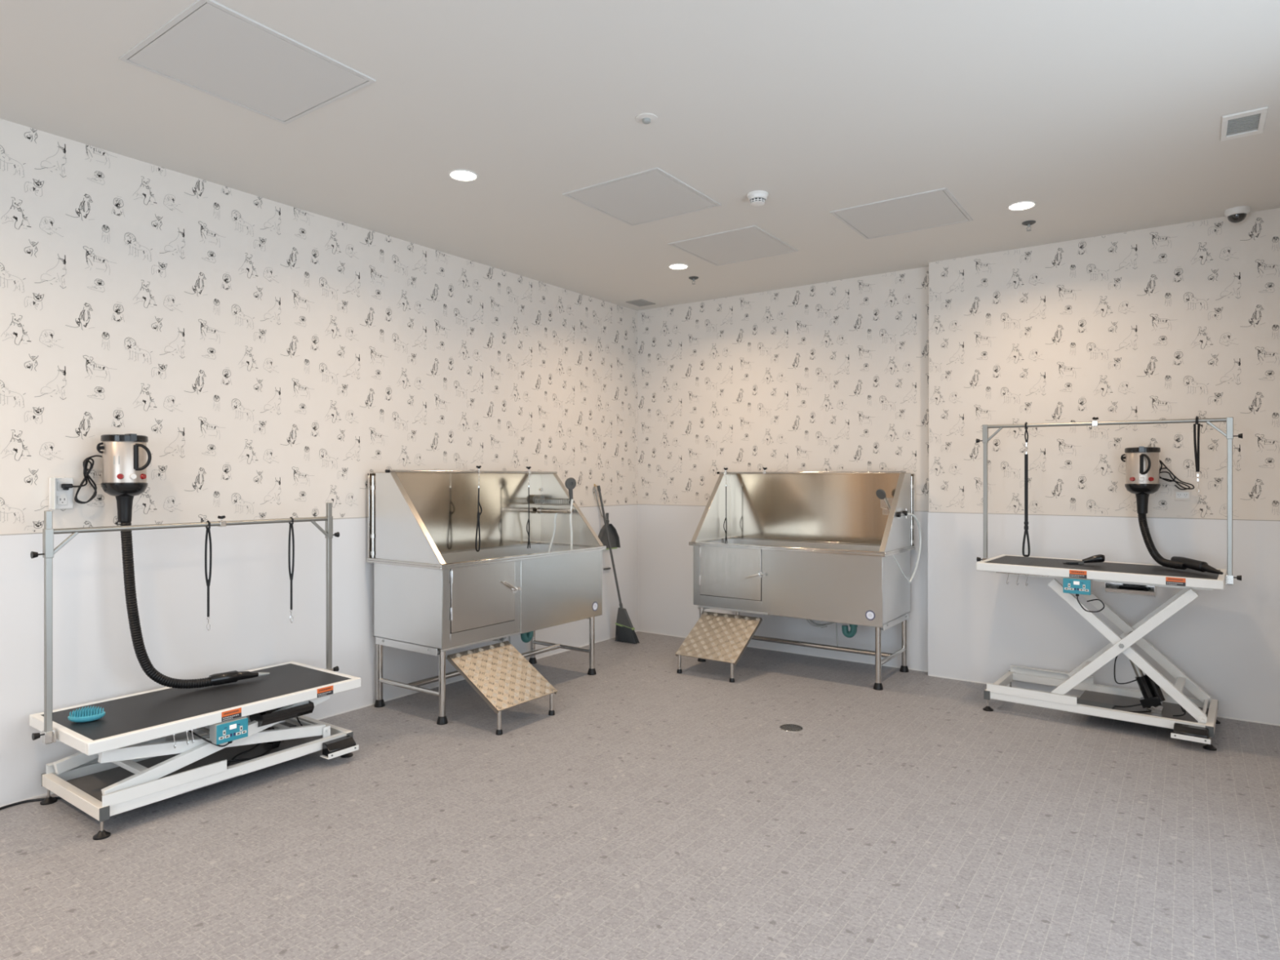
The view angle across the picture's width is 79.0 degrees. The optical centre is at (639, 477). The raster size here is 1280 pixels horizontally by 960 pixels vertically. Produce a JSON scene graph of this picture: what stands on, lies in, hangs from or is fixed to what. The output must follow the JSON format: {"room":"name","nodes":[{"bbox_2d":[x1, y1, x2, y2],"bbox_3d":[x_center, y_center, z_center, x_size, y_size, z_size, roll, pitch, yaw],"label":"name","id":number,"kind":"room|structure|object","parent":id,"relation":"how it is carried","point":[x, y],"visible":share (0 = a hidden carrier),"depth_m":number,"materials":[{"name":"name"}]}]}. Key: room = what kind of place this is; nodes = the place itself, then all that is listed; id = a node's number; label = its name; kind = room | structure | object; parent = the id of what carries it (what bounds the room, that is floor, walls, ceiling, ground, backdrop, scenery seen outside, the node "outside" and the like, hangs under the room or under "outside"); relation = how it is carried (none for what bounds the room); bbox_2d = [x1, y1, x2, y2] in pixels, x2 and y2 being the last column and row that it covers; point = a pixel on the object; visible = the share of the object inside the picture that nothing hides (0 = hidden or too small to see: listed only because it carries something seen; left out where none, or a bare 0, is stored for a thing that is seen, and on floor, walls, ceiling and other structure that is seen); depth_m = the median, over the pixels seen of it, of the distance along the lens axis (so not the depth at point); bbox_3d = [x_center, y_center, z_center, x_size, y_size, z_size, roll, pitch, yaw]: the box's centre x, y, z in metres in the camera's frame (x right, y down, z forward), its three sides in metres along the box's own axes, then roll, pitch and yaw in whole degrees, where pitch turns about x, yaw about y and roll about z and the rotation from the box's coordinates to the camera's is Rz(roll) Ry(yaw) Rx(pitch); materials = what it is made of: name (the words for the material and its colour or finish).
{"room":"dog grooming room","nodes":[
{"label":"dog grooming room","id":0,"kind":"room"},
{"bbox_2d":[0,118,637,534],"bbox_3d":[-2.405,-0.060,3.510,0.100,2.801,8.300,0,0,35],"label":"wall","id":1,"kind":"structure","parent":0,"point":[270,357],"depth_m":4.02,"materials":[{"name":"paper"}]},
{"bbox_2d":[48,477,73,510],"bbox_3d":[-2.455,0.066,3.302,0.060,0.136,0.087,0,0,35],"label":"wall outlet","id":2,"kind":"object","parent":1,"relation":"attached to","point":[59,498],"visible":0.98,"depth_m":3.31,"materials":[{"name":"white plastic"}]},
{"bbox_2d":[57,481,66,490],"bbox_3d":[-2.465,0.035,3.311,0.004,0.040,0.036,0,0,35],"label":"socket","id":3,"kind":"object","parent":2,"relation":"attached to","point":[59,483],"depth_m":3.30,"materials":[{"name":"white plastic"}]},
{"bbox_2d":[57,495,66,505],"bbox_3d":[-2.465,0.096,3.311,0.004,0.040,0.036,0,0,35],"label":"socket","id":4,"kind":"object","parent":2,"relation":"attached to","point":[61,500],"depth_m":3.31,"materials":[{"name":"grey plastic"}]},
{"bbox_2d":[61,433,269,688],"bbox_3d":[-2.110,0.390,3.497,0.807,1.160,0.229,0,0,-28],"label":"dryer","id":5,"kind":"object","parent":1,"relation":"attached to","point":[125,463],"visible":0.98,"depth_m":3.38,"materials":[{"name":"grey plastic"}]},
{"bbox_2d":[0,504,637,807],"bbox_3d":[-1.580,0.785,4.580,0.009,1.110,5.400,0,0,35],"label":"wall panel","id":6,"kind":"object","parent":1,"relation":"attached to","point":[94,657],"depth_m":3.77,"materials":[{"name":"grey"}]},
{"bbox_2d":[597,512,620,550],"bbox_3d":[-0.264,0.442,6.399,0.045,0.303,0.285,0,0,35],"label":"dustpan","id":7,"kind":"object","parent":1,"relation":"hanging from","point":[613,535],"visible":0.77,"depth_m":6.43,"materials":[{"name":"grey plastic"}]},
{"bbox_2d":[0,631,1279,959],"bbox_3d":[-0.468,1.391,2.136,4.850,0.100,8.300,0,0,35],"label":"floor","id":8,"kind":"structure","parent":0,"point":[660,812],"depth_m":2.89,"materials":[{"name":"tile"}]},
{"bbox_2d":[0,796,62,809],"bbox_3d":[-2.549,1.335,3.150,0.387,0.010,0.068,0,0,-39],"label":"cable","id":9,"kind":"object","parent":8,"relation":"on","point":[57,797],"visible":0.86,"depth_m":3.20,"materials":[{"name":"black rubber"}]},
{"bbox_2d":[29,502,360,839],"bbox_3d":[-1.908,0.733,3.453,0.654,1.214,1.296,0,0,35],"label":"table","id":10,"kind":"object","parent":8,"relation":"on","point":[125,762],"visible":1,"depth_m":3.27,"materials":[{"name":"metal"}]},
{"bbox_2d":[67,706,105,722],"bbox_3d":[-2.216,0.948,3.109,0.124,0.050,0.076,0,0,-27],"label":"brush","id":11,"kind":"object","parent":10,"relation":"on","point":[90,714],"visible":1,"depth_m":3.09,"materials":[{"name":"blue plastic"}]},
{"bbox_2d":[204,520,212,630],"bbox_3d":[-1.930,0.437,3.467,0.026,0.493,0.028,0,0,-12],"label":"leash","id":12,"kind":"object","parent":10,"relation":"hanging from","point":[207,530],"visible":1,"depth_m":3.46,"materials":[{"name":"black fabric"}]},
{"bbox_2d":[218,729,229,740],"bbox_3d":[-1.721,1.063,3.212,0.001,0.034,0.044,0,0,35],"label":"power socket","id":13,"kind":"object","parent":10,"relation":"attached to","point":[224,735],"depth_m":3.21,"materials":[{"name":"white plastic"}]},
{"bbox_2d":[229,724,236,729],"bbox_3d":[-1.699,1.039,3.240,0.004,0.018,0.028,0,0,35],"label":"rocker switch","id":14,"kind":"object","parent":10,"relation":"attached to","point":[232,726],"depth_m":3.24,"materials":[{"name":"white plastic"}]},
{"bbox_2d":[235,725,246,735],"bbox_3d":[-1.680,1.063,3.269,0.001,0.034,0.044,0,0,35],"label":"power socket","id":15,"kind":"object","parent":10,"relation":"attached to","point":[240,730],"depth_m":3.27,"materials":[{"name":"white plastic"}]},
{"bbox_2d":[248,700,314,727],"bbox_3d":[-1.613,1.056,3.500,0.115,0.077,0.242,0,0,35],"label":"motor","id":16,"kind":"object","parent":10,"relation":"on","point":[267,717],"depth_m":3.45,"materials":[{"name":"black"}]},
{"bbox_2d":[288,516,294,622],"bbox_3d":[-1.703,0.450,3.788,0.026,0.519,0.028,0,0,-12],"label":"leash","id":17,"kind":"object","parent":10,"relation":"hanging from","point":[291,526],"visible":1,"depth_m":3.78,"materials":[{"name":"black fabric"}]},
{"bbox_2d":[366,465,606,735],"bbox_3d":[-0.781,0.632,4.812,0.983,1.418,1.452,0,0,35],"label":"tub","id":18,"kind":"object","parent":8,"relation":"on","point":[433,592],"visible":1,"depth_m":4.56,"materials":[{"name":"metal"}]},
{"bbox_2d":[475,475,482,551],"bbox_3d":[-1.030,0.222,4.960,0.018,0.502,0.060,0,0,35],"label":"leash","id":19,"kind":"object","parent":18,"relation":"hanging from","point":[478,513],"visible":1,"depth_m":4.96,"materials":[{"name":"black fabric"}]},
{"bbox_2d":[526,474,530,548],"bbox_3d":[-0.767,0.229,5.331,0.010,0.514,0.038,0,0,35],"label":"leash","id":20,"kind":"object","parent":18,"relation":"hanging from","point":[528,520],"visible":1,"depth_m":5.33,"materials":[{"name":"black fabric"}]},
{"bbox_2d":[532,494,545,503],"bbox_3d":[-0.759,0.154,5.591,0.152,0.064,0.064,0,0,35],"label":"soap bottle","id":21,"kind":"object","parent":18,"relation":"in","point":[535,496],"visible":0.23,"depth_m":5.55,"materials":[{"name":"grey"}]},
{"bbox_2d":[535,497,569,505],"bbox_3d":[-0.618,0.169,5.482,0.218,0.044,0.126,0,0,35],"label":"wire basket","id":22,"kind":"object","parent":18,"relation":"on","point":[548,501],"depth_m":5.49,"materials":[{"name":"metal"}]},
{"bbox_2d":[537,507,573,515],"bbox_3d":[-0.594,0.235,5.503,0.310,0.043,0.067,0,0,35],"label":"mixer tap","id":23,"kind":"object","parent":18,"relation":"on","point":[540,511],"depth_m":5.50,"materials":[{"name":"silver metal"}]},
{"bbox_2d":[596,485,639,644],"bbox_3d":[-0.170,0.700,6.324,0.345,1.277,0.138,0,0,8],"label":"broom","id":24,"kind":"object","parent":8,"relation":"on","point":[624,629],"visible":1,"depth_m":6.29,"materials":[{"name":"grey plastic"}]},
{"bbox_2d":[594,486,606,519],"bbox_3d":[-0.323,0.209,6.328,0.009,0.280,0.171,0,0,34],"label":"handle","id":25,"kind":"object","parent":24,"relation":"attached to","point":[594,486],"visible":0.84,"depth_m":6.30,"materials":[{"name":"grey plastic"}]},
{"bbox_2d":[779,724,803,731],"bbox_3d":[0.810,1.339,4.156,0.124,0.002,0.124,0,0,35],"label":"floor drain","id":26,"kind":"object","parent":8,"relation":"on","point":[788,727],"visible":1,"depth_m":4.15,"materials":[{"name":"grey metal"}]},
{"bbox_2d":[675,467,921,690],"bbox_3d":[1.045,0.632,5.364,1.497,1.418,0.983,0,0,35],"label":"tub","id":27,"kind":"object","parent":8,"relation":"on","point":[832,547],"visible":1,"depth_m":5.41,"materials":[{"name":"metal"}]},
{"bbox_2d":[723,474,727,543],"bbox_3d":[0.661,0.248,5.990,0.038,0.553,0.010,0,0,35],"label":"leash","id":28,"kind":"object","parent":27,"relation":"hanging from","point":[726,538],"visible":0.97,"depth_m":5.99,"materials":[{"name":"black fabric"}]},
{"bbox_2d":[975,417,1242,751],"bbox_3d":[2.558,0.499,4.347,1.292,1.682,0.654,0,0,38],"label":"table","id":29,"kind":"object","parent":8,"relation":"on","point":[1191,719],"visible":1,"depth_m":4.20,"materials":[{"name":"metal"}]},
{"bbox_2d":[1022,422,1030,556],"bbox_3d":[2.287,0.069,4.595,0.035,0.798,0.034,0,0,-5],"label":"leash","id":30,"kind":"object","parent":29,"relation":"hanging from","point":[1025,522],"visible":1,"depth_m":4.59,"materials":[{"name":"black fabric"}]},
{"bbox_2d":[1064,583,1073,590],"bbox_3d":[2.308,0.586,4.173,0.044,0.035,0.001,0,0,38],"label":"power socket","id":31,"kind":"object","parent":29,"relation":"attached to","point":[1068,584],"depth_m":4.17,"materials":[{"name":"plastic"}]},
{"bbox_2d":[1062,554,1104,564],"bbox_3d":[2.539,0.465,4.442,0.208,0.060,0.052,0,0,17],"label":"hair clipper","id":32,"kind":"object","parent":29,"relation":"on","point":[1099,557],"visible":1,"depth_m":4.42,"materials":[{"name":"black plastic"}]},
{"bbox_2d":[1079,584,1088,591],"bbox_3d":[2.363,0.587,4.129,0.044,0.035,0.001,0,0,39],"label":"power socket","id":33,"kind":"object","parent":29,"relation":"attached to","point":[1083,585],"depth_m":4.13,"materials":[{"name":"plastic"}]},
{"bbox_2d":[1105,582,1156,596],"bbox_3d":[2.603,0.582,4.114,0.222,0.079,0.109,0,0,38],"label":"tray","id":34,"kind":"object","parent":29,"relation":"on","point":[1120,588],"depth_m":4.10,"materials":[{"name":"silver metal"}]},
{"bbox_2d":[1193,416,1199,494],"bbox_3d":[2.932,-0.117,4.086,0.040,0.416,0.027,0,0,-27],"label":"leash","id":35,"kind":"object","parent":29,"relation":"hanging from","point":[1197,444],"visible":1,"depth_m":4.08,"materials":[{"name":"black fabric"}]},
{"bbox_2d":[0,0,1279,311],"bbox_3d":[-0.468,-1.510,2.136,4.850,0.100,8.300,0,0,35],"label":"ceiling","id":36,"kind":"structure","parent":0,"point":[1106,116],"depth_m":3.14,"materials":[{"name":"paint"}]},
{"bbox_2d":[119,0,376,124],"bbox_3d":[-1.390,-1.456,2.772,0.600,0.006,0.610,0,0,35],"label":"access panel","id":37,"kind":"object","parent":36,"relation":"attached to","point":[210,47],"visible":1,"depth_m":2.73,"materials":[{"name":"white paint"}]},
{"bbox_2d":[448,168,478,181],"bbox_3d":[-0.852,-1.457,3.743,0.144,0.005,0.144,0,0,35],"label":"recessed light","id":38,"kind":"object","parent":36,"relation":"in","point":[462,175],"visible":1,"depth_m":3.73,"materials":[{"name":"white plastic"}]},
{"bbox_2d":[626,298,655,306],"bbox_3d":[0.005,-1.456,6.465,0.160,0.006,0.200,0,0,35],"label":"ceiling vent","id":39,"kind":"object","parent":36,"relation":"in","point":[641,302],"visible":1,"depth_m":6.46,"materials":[{"name":"grey metal"}]},
{"bbox_2d":[562,167,721,226],"bbox_3d":[0.018,-1.456,4.066,0.590,0.006,0.610,0,0,35],"label":"access panel","id":40,"kind":"object","parent":36,"relation":"attached to","point":[653,194],"visible":1,"depth_m":4.04,"materials":[{"name":"white paint"}]},
{"bbox_2d":[635,113,657,124],"bbox_3d":[0.026,-1.450,3.151,0.090,0.020,0.090,0,0,35],"label":"sensor","id":41,"kind":"object","parent":36,"relation":"attached to","point":[643,118],"visible":1,"depth_m":3.14,"materials":[{"name":"paint"}]},
{"bbox_2d":[667,263,688,269],"bbox_3d":[0.266,-1.457,5.357,0.144,0.005,0.144,0,0,35],"label":"recessed light","id":42,"kind":"object","parent":36,"relation":"in","point":[677,266],"visible":1,"depth_m":5.35,"materials":[{"name":"white plastic"}]},
{"bbox_2d":[688,275,698,284],"bbox_3d":[0.391,-1.435,5.657,0.072,0.048,0.072,0,0,35],"label":"sprinkler","id":43,"kind":"object","parent":36,"relation":"attached to","point":[694,277],"visible":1,"depth_m":5.65,"materials":[{"name":"grey metal"}]},
{"bbox_2d":[667,225,798,266],"bbox_3d":[0.596,-1.456,4.907,0.600,0.006,0.610,0,0,35],"label":"access panel","id":44,"kind":"object","parent":36,"relation":"attached to","point":[750,242],"visible":1,"depth_m":4.89,"materials":[{"name":"white paint"}]},
{"bbox_2d":[746,190,768,206],"bbox_3d":[0.606,-1.433,3.996,0.110,0.054,0.110,0,0,35],"label":"smoke detector","id":45,"kind":"object","parent":36,"relation":"attached to","point":[763,195],"visible":1,"depth_m":3.97,"materials":[{"name":"white plastic"}]},
{"bbox_2d":[829,187,973,239],"bbox_3d":[1.461,-1.456,4.320,0.610,0.006,0.595,0,0,35],"label":"access panel","id":46,"kind":"object","parent":36,"relation":"attached to","point":[939,207],"visible":1,"depth_m":4.28,"materials":[{"name":"white paint"}]},
{"bbox_2d":[1006,200,1036,210],"bbox_3d":[2.047,-1.457,4.161,0.144,0.005,0.144,0,0,35],"label":"recessed light","id":47,"kind":"object","parent":36,"relation":"in","point":[1020,206],"visible":1,"depth_m":4.16,"materials":[{"name":"white plastic"}]},
{"bbox_2d":[1022,220,1035,231],"bbox_3d":[2.222,-1.435,4.435,0.072,0.048,0.072,0,0,35],"label":"sprinkler","id":48,"kind":"object","parent":36,"relation":"attached to","point":[1028,223],"visible":1,"depth_m":4.42,"materials":[{"name":"grey metal"}]},
{"bbox_2d":[1224,205,1249,222],"bbox_3d":[3.248,-1.424,4.221,0.112,0.072,0.112,0,0,35],"label":"security camera","id":49,"kind":"object","parent":36,"relation":"attached to","point":[1237,214],"visible":1,"depth_m":4.19,"materials":[{"name":"white plastic"}]},
{"bbox_2d":[1220,106,1267,141],"bbox_3d":[2.486,-1.456,3.198,0.144,0.008,0.270,0,0,35],"label":"ceiling vent","id":50,"kind":"object","parent":36,"relation":"in","point":[1246,123],"visible":1,"depth_m":3.19,"materials":[{"name":"white plastic"}]},
{"bbox_2d":[637,208,1279,519],"bbox_3d":[1.876,-0.060,5.440,4.651,2.801,0.199,0,0,35],"label":"wall","id":51,"kind":"structure","parent":0,"point":[903,370],"depth_m":4.99,"materials":[{"name":"paper"}]},
{"bbox_2d":[637,504,928,671],"bbox_3d":[0.994,0.785,6.059,2.487,1.110,0.009,0,0,35],"label":"wall panel","id":52,"kind":"object","parent":51,"relation":"attached to","point":[665,606],"depth_m":6.46,"materials":[{"name":"grey"}]},
{"bbox_2d":[928,511,928,674],"bbox_3d":[1.983,0.785,5.300,0.005,1.110,0.104,0,0,35],"label":"trim","id":53,"kind":"structure","parent":51,"relation":"attached to","point":[928,512],"depth_m":5.26,"materials":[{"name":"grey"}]},
{"bbox_2d":[928,511,1279,725],"bbox_3d":[2.834,0.785,4.634,2.153,1.110,0.009,0,0,35],"label":"wall panel","id":54,"kind":"object","parent":51,"relation":"attached to","point":[1226,641],"depth_m":4.65,"materials":[{"name":"grey"}]},
{"bbox_2d":[1120,446,1222,574],"bbox_3d":[3.000,0.159,4.272,0.316,0.671,0.608,0,0,-18],"label":"dryer","id":55,"kind":"object","parent":51,"relation":"attached to","point":[1143,471],"visible":1,"depth_m":4.37,"materials":[{"name":"grey plastic"}]},
{"bbox_2d":[1174,489,1190,501],"bbox_3d":[3.105,0.099,4.442,0.076,0.064,0.008,0,0,35],"label":"wall outlet","id":56,"kind":"object","parent":51,"relation":"attached to","point":[1180,495],"visible":1,"depth_m":4.44,"materials":[{"name":"plastic"}]},
{"bbox_2d":[1176,492,1188,498],"bbox_3d":[3.104,0.099,4.440,0.060,0.036,0.002,0,0,35],"label":"socket","id":57,"kind":"object","parent":56,"relation":"attached to","point":[1179,495],"depth_m":4.44,"materials":[{"name":"grey plastic"}]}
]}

